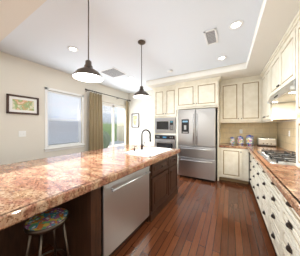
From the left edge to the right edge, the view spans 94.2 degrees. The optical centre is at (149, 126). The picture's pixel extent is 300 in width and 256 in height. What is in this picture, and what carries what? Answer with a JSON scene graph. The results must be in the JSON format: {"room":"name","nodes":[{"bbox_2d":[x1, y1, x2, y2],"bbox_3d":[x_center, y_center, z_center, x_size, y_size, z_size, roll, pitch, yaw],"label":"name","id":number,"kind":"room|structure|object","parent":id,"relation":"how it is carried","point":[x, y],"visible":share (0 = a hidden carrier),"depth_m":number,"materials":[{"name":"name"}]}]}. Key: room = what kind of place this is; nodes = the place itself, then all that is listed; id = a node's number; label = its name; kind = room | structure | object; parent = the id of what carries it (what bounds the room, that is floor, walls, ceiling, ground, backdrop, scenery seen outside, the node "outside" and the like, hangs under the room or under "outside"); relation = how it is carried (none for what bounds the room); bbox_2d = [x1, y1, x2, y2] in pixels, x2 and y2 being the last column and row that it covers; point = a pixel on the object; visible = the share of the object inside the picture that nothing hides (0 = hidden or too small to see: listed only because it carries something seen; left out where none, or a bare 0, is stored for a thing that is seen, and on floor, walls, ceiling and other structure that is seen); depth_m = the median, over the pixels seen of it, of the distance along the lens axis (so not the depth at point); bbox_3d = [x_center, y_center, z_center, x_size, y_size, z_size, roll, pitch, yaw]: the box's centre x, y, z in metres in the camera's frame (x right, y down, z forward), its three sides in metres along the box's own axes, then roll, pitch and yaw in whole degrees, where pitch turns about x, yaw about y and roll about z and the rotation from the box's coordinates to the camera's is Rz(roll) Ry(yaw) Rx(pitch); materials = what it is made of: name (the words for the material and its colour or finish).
{"room":"kitchen","nodes":[
{"label":"kitchen","id":0,"kind":"room"},
{"bbox_2d":[0,51,128,164],"bbox_3d":[-2.691,0.008,2.771,0.150,2.760,7.350,0,0,30],"label":"wall","id":1,"kind":"structure","parent":0,"point":[21,76],"depth_m":2.96,"materials":[{"name":"beige paint"}]},
{"bbox_2d":[6,94,38,114],"bbox_3d":[-2.554,-0.432,2.825,0.030,0.370,0.510,0,0,30],"label":"picture frame","id":2,"kind":"object","parent":1,"relation":"attached to","point":[19,104],"visible":1,"depth_m":2.79,"materials":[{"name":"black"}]},
{"bbox_2d":[19,131,25,136],"bbox_3d":[-2.572,0.148,2.812,0.012,0.116,0.116,0,0,30],"label":"switch plate","id":3,"kind":"object","parent":1,"relation":"attached to","point":[22,133],"visible":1,"depth_m":2.81,"materials":[{"name":"white paint"}]},
{"bbox_2d":[44,87,84,151],"bbox_3d":[-2.178,-0.157,3.600,0.150,1.480,1.010,0,0,30],"label":"window","id":4,"kind":"structure","parent":1,"relation":"in","point":[54,126],"depth_m":3.47,"materials":[{"name":"white plastic"}]},
{"bbox_2d":[48,90,80,146],"bbox_3d":[-2.165,-0.183,3.593,0.042,1.306,0.836,0,0,30],"label":"window blinds","id":5,"kind":"object","parent":4,"relation":"attached to","point":[62,133],"visible":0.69,"depth_m":3.58,"materials":[{"name":"white paint"}]},
{"bbox_2d":[85,89,130,100],"bbox_3d":[-1.348,-1.052,4.848,0.122,0.080,2.080,0,0,30],"label":"curtain rod","id":6,"kind":"object","parent":1,"relation":"attached to","point":[105,94],"visible":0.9,"depth_m":4.56,"materials":[{"name":"brown metal"}]},
{"bbox_2d":[88,90,103,150],"bbox_3d":[-1.644,0.145,4.241,0.065,2.435,0.577,0,0,30],"label":"curtain","id":7,"kind":"object","parent":6,"relation":"hanging from","point":[95,124],"visible":0.67,"depth_m":4.24,"materials":[{"name":"fabric"}]},
{"bbox_2d":[126,100,128,144],"bbox_3d":[-0.897,0.145,5.553,0.064,2.435,0.209,0,0,30],"label":"curtain","id":8,"kind":"object","parent":6,"relation":"hanging from","point":[127,122],"visible":0.77,"depth_m":5.55,"materials":[{"name":"fabric"}]},
{"bbox_2d":[102,102,125,147],"bbox_3d":[-1.351,0.279,5.126,0.095,2.215,1.524,0,0,30],"label":"window","id":9,"kind":"structure","parent":1,"relation":"in","point":[112,111],"depth_m":5.11,"materials":[{"name":"white plastic"}]},
{"bbox_2d":[0,0,299,92],"bbox_3d":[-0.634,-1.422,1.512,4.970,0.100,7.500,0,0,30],"label":"ceiling","id":10,"kind":"structure","parent":0,"point":[47,33],"depth_m":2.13,"materials":[{"name":"white paint"}]},
{"bbox_2d":[67,46,78,51],"bbox_3d":[-1.362,-1.367,2.467,0.176,0.008,0.176,0,0,30],"label":"recessed light","id":11,"kind":"object","parent":10,"relation":"in","point":[72,48],"visible":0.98,"depth_m":2.47,"materials":[{"name":"white paint"}]},
{"bbox_2d":[72,0,102,82],"bbox_3d":[-0.610,-0.924,1.383,0.284,0.894,0.284,0,0,30],"label":"pendant light","id":12,"kind":"object","parent":10,"relation":"hanging from","point":[87,72],"visible":1,"depth_m":1.36,"materials":[{"name":"brown metal"}]},
{"bbox_2d":[99,67,126,77],"bbox_3d":[-0.939,-1.367,3.573,0.500,0.009,0.500,0,0,30],"label":"ceiling vent","id":13,"kind":"object","parent":10,"relation":"in","point":[113,72],"visible":1,"depth_m":3.54,"materials":[{"name":"grey metal"}]},
{"bbox_2d":[133,40,149,98],"bbox_3d":[-0.137,-0.924,2.264,0.284,0.894,0.284,0,0,30],"label":"pendant light","id":14,"kind":"object","parent":10,"relation":"hanging from","point":[141,93],"visible":1,"depth_m":2.24,"materials":[{"name":"brown metal"}]},
{"bbox_2d":[203,28,217,44],"bbox_3d":[0.941,-1.367,2.145,0.170,0.009,0.380,0,0,30],"label":"ceiling vent","id":15,"kind":"object","parent":10,"relation":"in","point":[210,36],"visible":1,"depth_m":2.12,"materials":[{"name":"grey metal"}]},
{"bbox_2d":[217,56,226,59],"bbox_3d":[1.438,-1.367,2.794,0.176,0.008,0.176,0,0,30],"label":"recessed light","id":16,"kind":"object","parent":10,"relation":"in","point":[221,57],"visible":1,"depth_m":2.80,"materials":[{"name":"white paint"}]},
{"bbox_2d":[228,20,243,29],"bbox_3d":[1.159,-1.367,1.882,0.176,0.008,0.176,0,0,30],"label":"recessed light","id":17,"kind":"object","parent":10,"relation":"in","point":[237,24],"visible":1,"depth_m":1.87,"materials":[{"name":"white paint"}]},
{"bbox_2d":[30,175,276,255],"bbox_3d":[-0.634,1.438,1.512,4.970,0.100,7.500,0,0,30],"label":"floor","id":18,"kind":"structure","parent":0,"point":[195,217],"depth_m":1.92,"materials":[{"name":"brown wood"}]},
{"bbox_2d":[23,208,70,255],"bbox_3d":[-0.838,1.066,1.144,0.330,0.646,0.331,0,0,30],"label":"stool","id":19,"kind":"object","parent":18,"relation":"on","point":[47,221],"visible":0.96,"depth_m":1.11,"materials":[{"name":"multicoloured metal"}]},
{"bbox_2d":[43,152,179,255],"bbox_3d":[-0.346,0.969,2.349,1.118,0.840,2.030,0,0,30],"label":"kitchen island","id":20,"kind":"object","parent":18,"relation":"on","point":[83,224],"depth_m":1.48,"materials":[{"name":"brown wood"}]},
{"bbox_2d":[0,144,179,247],"bbox_3d":[-0.933,0.509,1.803,1.616,0.074,3.698,0,0,30],"label":"island countertop","id":21,"kind":"structure","parent":20,"relation":"on","point":[25,186],"depth_m":1.37,"materials":[{"name":"brown stone"}]},
{"bbox_2d":[133,129,150,150],"bbox_3d":[-0.122,0.256,2.679,0.251,0.405,0.341,0,0,30],"label":"faucet","id":22,"kind":"object","parent":21,"relation":"on","point":[142,145],"visible":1,"depth_m":2.77,"materials":[{"name":"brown metal"}]},
{"bbox_2d":[122,147,172,156],"bbox_3d":[-0.001,0.574,2.654,0.584,0.229,0.894,0,0,33],"label":"sink","id":23,"kind":"object","parent":21,"relation":"in","point":[149,151],"visible":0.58,"depth_m":2.78,"materials":[{"name":"white ceramic"}]},
{"bbox_2d":[101,166,150,255],"bbox_3d":[-0.456,0.916,1.811,0.706,0.733,0.832,0,0,30],"label":"dishwasher","id":24,"kind":"object","parent":20,"relation":"in","point":[124,207],"visible":0.58,"depth_m":1.54,"materials":[{"name":"silver metal"}]},
{"bbox_2d":[152,85,176,148],"bbox_3d":[0.581,0.079,4.572,0.815,2.618,0.671,0,0,30],"label":"tall cabinet","id":25,"kind":"object","parent":18,"relation":"on","point":[164,101],"visible":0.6,"depth_m":4.29,"materials":[{"name":"beige wood"}]},
{"bbox_2d":[155,118,175,132],"bbox_3d":[0.589,-0.032,4.532,0.683,0.470,0.680,0,0,30],"label":"microwave","id":26,"kind":"object","parent":25,"relation":"in","point":[165,125],"visible":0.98,"depth_m":4.26,"materials":[{"name":"silver metal"}]},
{"bbox_2d":[155,134,175,148],"bbox_3d":[0.583,0.603,4.522,0.683,0.690,0.703,0,0,30],"label":"wall oven","id":27,"kind":"object","parent":25,"relation":"in","point":[166,141],"visible":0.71,"depth_m":4.25,"materials":[{"name":"silver metal"}]},
{"bbox_2d":[178,108,216,181],"bbox_3d":[1.371,0.468,3.954,0.935,1.840,0.911,0,0,30],"label":"fridge","id":28,"kind":"object","parent":18,"relation":"on","point":[197,142],"visible":0.96,"depth_m":3.58,"materials":[{"name":"grey metal"}]},
{"bbox_2d":[175,76,221,180],"bbox_3d":[1.419,0.079,4.036,1.166,2.618,0.771,0,0,30],"label":"tall cabinet","id":29,"kind":"object","parent":18,"relation":"on","point":[201,94],"visible":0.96,"depth_m":3.70,"materials":[{"name":"beige wood"}]},
{"bbox_2d":[219,143,248,183],"bbox_3d":[2.181,0.932,3.665,0.625,0.912,0.661,0,0,30],"label":"base cabinet","id":30,"kind":"object","parent":18,"relation":"on","point":[233,162],"visible":0.96,"depth_m":3.42,"materials":[{"name":"beige wood"}]},
{"bbox_2d":[230,137,234,143],"bbox_3d":[2.250,0.380,3.815,0.125,0.190,0.125,0,0,30],"label":"canister","id":31,"kind":"object","parent":30,"relation":"on","point":[232,140],"visible":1,"depth_m":3.77,"materials":[{"name":"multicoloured ceramic"}]},
{"bbox_2d":[237,136,243,144],"bbox_3d":[2.420,0.362,3.730,0.142,0.225,0.142,0,0,30],"label":"canister","id":32,"kind":"object","parent":30,"relation":"on","point":[240,139],"visible":1,"depth_m":3.68,"materials":[{"name":"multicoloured ceramic"}]},
{"bbox_2d":[249,152,252,188],"bbox_3d":[2.461,0.953,2.867,0.626,0.870,0.442,0,0,30],"label":"base cabinet","id":33,"kind":"object","parent":18,"relation":"on","point":[250,153],"depth_m":2.97,"materials":[{"name":"beige wood"}]},
{"bbox_2d":[253,156,260,209],"bbox_3d":[2.017,0.953,2.089,0.626,0.870,0.450,0,0,30],"label":"base cabinet","id":34,"kind":"object","parent":18,"relation":"on","point":[256,167],"depth_m":2.33,"materials":[{"name":"beige wood"}]},
{"bbox_2d":[261,168,264,220],"bbox_3d":[1.795,0.953,1.698,0.626,0.870,0.450,0,0,30],"label":"base cabinet","id":35,"kind":"object","parent":18,"relation":"on","point":[262,169],"depth_m":1.92,"materials":[{"name":"beige wood"}]},
{"bbox_2d":[265,172,276,252],"bbox_3d":[1.572,0.953,1.307,0.626,0.870,0.450,0,0,30],"label":"base cabinet","id":36,"kind":"object","parent":18,"relation":"on","point":[276,188],"depth_m":1.55,"materials":[{"name":"beige wood"}]},
{"bbox_2d":[277,188,299,255],"bbox_3d":[1.349,0.953,0.916,0.626,0.870,0.450,0,0,30],"label":"base cabinet","id":37,"kind":"object","parent":18,"relation":"on","point":[288,218],"depth_m":1.12,"materials":[{"name":"beige wood"}]},
{"bbox_2d":[245,144,299,211],"bbox_3d":[1.821,0.496,1.779,0.661,0.040,4.296,0,0,30],"label":"countertop","id":38,"kind":"structure","parent":37,"relation":"on","point":[286,177],"depth_m":1.38,"materials":[{"name":"brown stone"}]},
{"bbox_2d":[246,135,253,144],"bbox_3d":[2.601,0.344,3.633,0.162,0.260,0.162,0,0,30],"label":"canister","id":39,"kind":"object","parent":38,"relation":"on","point":[249,139],"visible":1,"depth_m":3.57,"materials":[{"name":"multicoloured ceramic"}]},
{"bbox_2d":[257,137,276,146],"bbox_3d":[2.849,0.376,3.418,0.366,0.197,0.178,0,0,30],"label":"toaster","id":40,"kind":"object","parent":38,"relation":"on","point":[272,142],"visible":1,"depth_m":3.35,"materials":[{"name":"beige metal"}]},
{"bbox_2d":[257,149,295,165],"bbox_3d":[2.006,0.450,2.095,0.510,0.050,0.990,0,0,30],"label":"cooktop","id":41,"kind":"object","parent":38,"relation":"in","point":[278,157],"visible":0.88,"depth_m":2.02,"materials":[{"name":"silver metal"}]},
{"bbox_2d":[292,117,299,167],"bbox_3d":[1.615,0.186,1.120,0.366,0.575,0.947,0,0,30],"label":"cabinet","id":42,"kind":"object","parent":38,"relation":"on","point":[297,120],"depth_m":1.57,"materials":[{"name":"beige wood"}]},
{"bbox_2d":[129,90,276,177],"bbox_3d":[1.251,0.008,4.667,4.820,2.760,0.150,0,0,30],"label":"wall","id":43,"kind":"structure","parent":0,"point":[144,108],"depth_m":5.44,"materials":[{"name":"beige paint"}]},
{"bbox_2d":[132,113,138,126],"bbox_3d":[-0.593,-0.242,5.612,0.360,0.560,0.030,0,0,30],"label":"picture frame","id":44,"kind":"object","parent":43,"relation":"attached to","point":[135,119],"visible":1,"depth_m":5.61,"materials":[{"name":"white"}]},
{"bbox_2d":[220,75,262,122],"bbox_3d":[2.376,-0.666,3.724,0.906,1.068,0.366,0,0,30],"label":"upper cabinet","id":45,"kind":"object","parent":43,"relation":"attached to","point":[240,100],"depth_m":3.54,"materials":[{"name":"beige wood"}]},
{"bbox_2d":[221,123,276,143],"bbox_3d":[2.623,0.189,3.796,1.260,0.571,0.004,0,0,30],"label":"tile backsplash","id":46,"kind":"structure","parent":43,"relation":"attached to","point":[262,130],"depth_m":3.77,"materials":[{"name":"beige tile"}]},
{"bbox_2d":[277,119,295,150],"bbox_3d":[1.459,0.008,0.318,0.150,2.760,7.200,0,0,30],"label":"wall","id":47,"kind":"structure","parent":0,"point":[287,121],"depth_m":2.82,"materials":[{"name":"beige paint"}]},
{"bbox_2d":[260,61,291,120],"bbox_3d":[2.608,-0.666,2.860,0.366,1.068,0.889,0,0,30],"label":"upper cabinet","id":48,"kind":"object","parent":47,"relation":"attached to","point":[272,111],"depth_m":2.63,"materials":[{"name":"beige wood"}]},
{"bbox_2d":[272,21,295,94],"bbox_3d":[2.136,-0.876,2.033,0.366,0.648,1.150,0,0,30],"label":"upper cabinet","id":49,"kind":"object","parent":47,"relation":"attached to","point":[281,69],"depth_m":1.91,"materials":[{"name":"beige wood"}]},
{"bbox_2d":[267,80,295,103],"bbox_3d":[2.114,-0.486,2.045,0.415,0.121,1.142,0,0,30],"label":"range hood","id":50,"kind":"object","parent":49,"relation":"attached to","point":[286,93],"visible":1,"depth_m":2.00,"materials":[{"name":"silver metal"}]},
{"bbox_2d":[277,114,299,151],"bbox_3d":[2.593,0.024,2.463,0.004,0.902,2.349,0,0,30],"label":"tile backsplash","id":51,"kind":"structure","parent":47,"relation":"attached to","point":[279,131],"depth_m":2.86,"materials":[{"name":"beige tile"}]},
{"bbox_2d":[292,17,299,116],"bbox_3d":[1.615,-0.666,1.120,0.366,1.068,1.087,0,0,30],"label":"upper cabinet","id":52,"kind":"object","parent":47,"relation":"attached to","point":[295,105],"depth_m":1.57,"materials":[{"name":"beige wood"}]},
{"label":"outside","id":53,"kind":"structure","parent":0,"visible":0},
{"bbox_2d":[53,94,116,141],"bbox_3d":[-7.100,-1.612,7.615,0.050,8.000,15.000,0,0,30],"label":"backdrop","id":54,"kind":"structure","parent":53,"point":[106,116],"depth_m":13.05,"materials":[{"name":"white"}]},
{"bbox_2d":[108,141,124,147],"bbox_3d":[-4.398,1.478,6.075,6.070,0.060,15.000,0,0,30],"label":"ground","id":55,"kind":"structure","parent":53,"point":[116,143],"depth_m":11.88,"materials":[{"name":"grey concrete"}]},
{"bbox_2d":[103,130,110,147],"bbox_3d":[-4.025,0.838,6.238,1.573,1.637,6.134,0,0,30],"label":"hedge","id":56,"kind":"object","parent":55,"relation":"on","point":[105,138],"depth_m":7.70,"materials":[{"name":"green plant"}]}
]}

